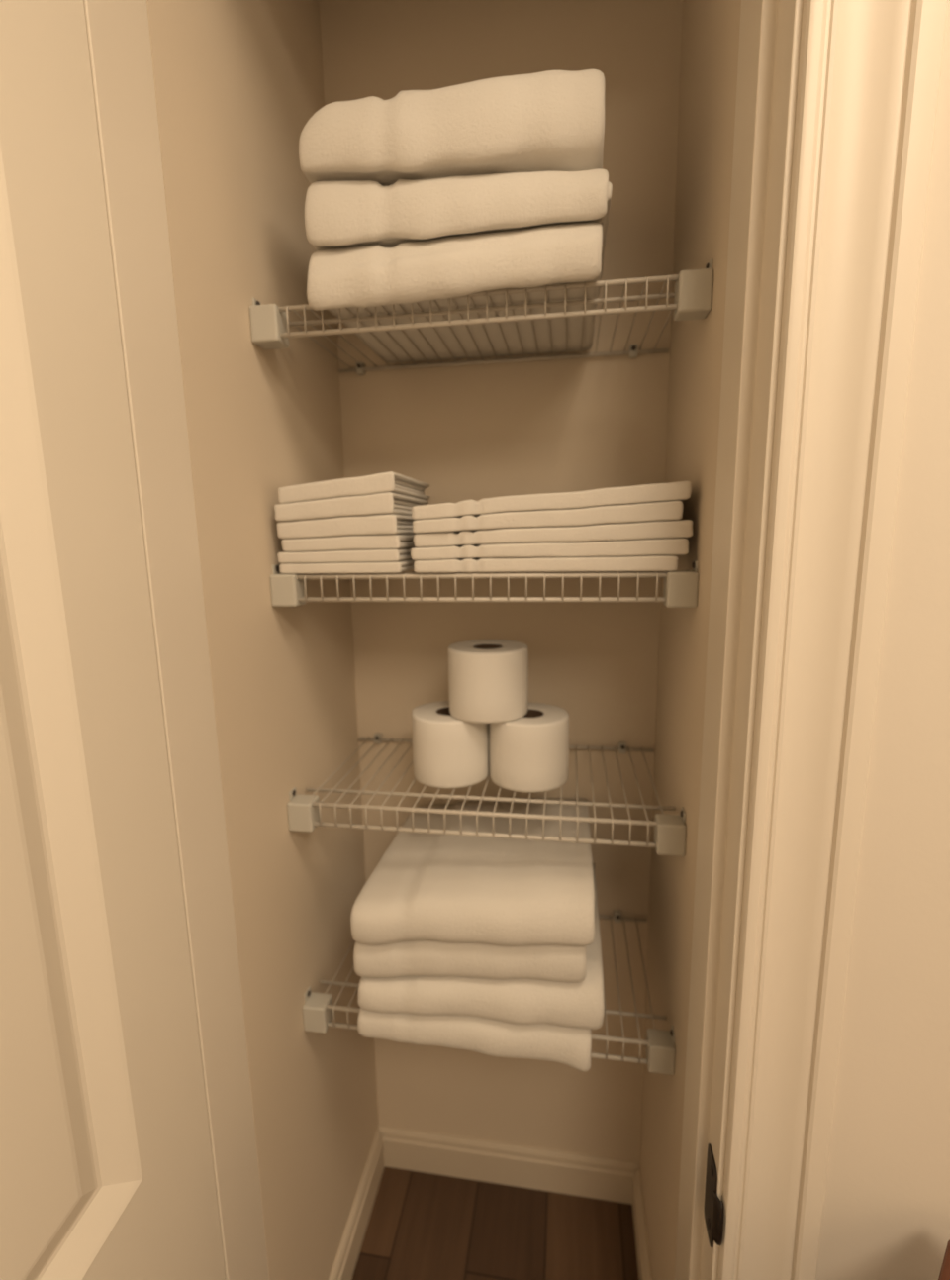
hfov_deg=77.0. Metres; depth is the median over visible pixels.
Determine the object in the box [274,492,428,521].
washcloth
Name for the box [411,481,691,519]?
hand towel
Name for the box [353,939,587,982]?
bath towel
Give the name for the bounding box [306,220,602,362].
bath towel
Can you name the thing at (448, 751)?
toilet paper roll
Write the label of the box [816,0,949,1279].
wall
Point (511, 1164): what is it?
baseboard
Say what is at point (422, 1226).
floor
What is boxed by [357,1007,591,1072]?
bath towel
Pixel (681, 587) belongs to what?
wire shelf
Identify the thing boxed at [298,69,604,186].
bath towel
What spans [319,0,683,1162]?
wall
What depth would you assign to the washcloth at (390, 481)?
0.74 m
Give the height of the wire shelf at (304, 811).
0.054 m
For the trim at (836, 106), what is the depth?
0.52 m
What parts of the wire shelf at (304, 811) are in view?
lip rail, rail, rail, rail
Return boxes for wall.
[146,0,379,1279]
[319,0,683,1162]
[639,0,741,1279]
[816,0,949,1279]
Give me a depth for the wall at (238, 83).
0.78 m
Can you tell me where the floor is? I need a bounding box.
[351,1166,639,1279]
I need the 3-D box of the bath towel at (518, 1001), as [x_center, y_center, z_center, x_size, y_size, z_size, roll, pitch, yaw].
[0.025,0.443,0.926,0.328,0.076,0.314,1,10,9]
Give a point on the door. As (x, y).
(107, 1167)
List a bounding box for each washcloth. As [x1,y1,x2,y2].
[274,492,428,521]
[277,514,419,538]
[277,546,425,563]
[278,471,430,503]
[279,559,416,573]
[281,534,416,551]
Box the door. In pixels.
[0,0,225,1279]
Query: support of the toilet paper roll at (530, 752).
on the wire shelf at (304, 811)
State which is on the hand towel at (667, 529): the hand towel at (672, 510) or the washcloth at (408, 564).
the hand towel at (672, 510)
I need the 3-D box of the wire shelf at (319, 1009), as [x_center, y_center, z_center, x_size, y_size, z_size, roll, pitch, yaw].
[0.029,0.532,0.979,0.530,0.054,0.287,1,10,9]
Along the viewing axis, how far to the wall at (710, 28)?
0.76 m
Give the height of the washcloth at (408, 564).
0.013 m
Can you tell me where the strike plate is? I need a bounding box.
[703,1143,723,1247]
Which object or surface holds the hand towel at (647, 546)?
on the hand towel at (638, 562)
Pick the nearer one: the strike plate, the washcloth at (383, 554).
the strike plate
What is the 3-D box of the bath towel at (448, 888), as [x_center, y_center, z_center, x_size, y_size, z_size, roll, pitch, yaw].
[0.016,0.337,0.908,0.316,0.099,0.328,1,10,9]
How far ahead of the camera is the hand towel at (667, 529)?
0.71 m
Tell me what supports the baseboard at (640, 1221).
attached to the wall at (710, 28)
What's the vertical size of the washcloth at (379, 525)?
0.028 m
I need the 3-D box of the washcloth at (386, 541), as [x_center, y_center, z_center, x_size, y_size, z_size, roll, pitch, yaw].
[-0.157,-0.138,0.845,0.158,0.019,0.191,1,10,9]
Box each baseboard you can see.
[328,1130,385,1279]
[378,1124,640,1204]
[632,1168,652,1279]
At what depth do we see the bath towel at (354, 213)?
0.65 m
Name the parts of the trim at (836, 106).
casing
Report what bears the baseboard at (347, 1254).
attached to the wall at (238, 83)
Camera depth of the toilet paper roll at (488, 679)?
0.83 m
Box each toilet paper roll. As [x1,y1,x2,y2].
[411,700,490,787]
[448,639,528,723]
[490,702,569,791]
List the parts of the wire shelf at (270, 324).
rail, lip rail, rail, rail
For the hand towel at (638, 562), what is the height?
0.018 m
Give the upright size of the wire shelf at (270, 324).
0.054 m
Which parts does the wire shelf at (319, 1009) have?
lip rail, rail, rail, rail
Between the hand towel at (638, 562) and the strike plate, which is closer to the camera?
the strike plate
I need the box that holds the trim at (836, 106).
[83,0,949,1279]
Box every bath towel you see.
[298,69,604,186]
[304,168,612,296]
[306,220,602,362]
[350,797,594,946]
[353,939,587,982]
[357,862,604,1029]
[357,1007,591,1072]
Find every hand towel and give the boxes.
[410,537,689,560]
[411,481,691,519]
[412,500,683,533]
[413,519,693,547]
[413,555,678,573]
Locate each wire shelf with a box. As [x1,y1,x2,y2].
[249,258,713,375]
[270,560,698,607]
[287,732,687,856]
[302,909,676,1075]
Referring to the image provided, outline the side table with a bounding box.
[938,1239,949,1279]
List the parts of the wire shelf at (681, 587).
rail, lip rail, rail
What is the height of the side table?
0.660 m

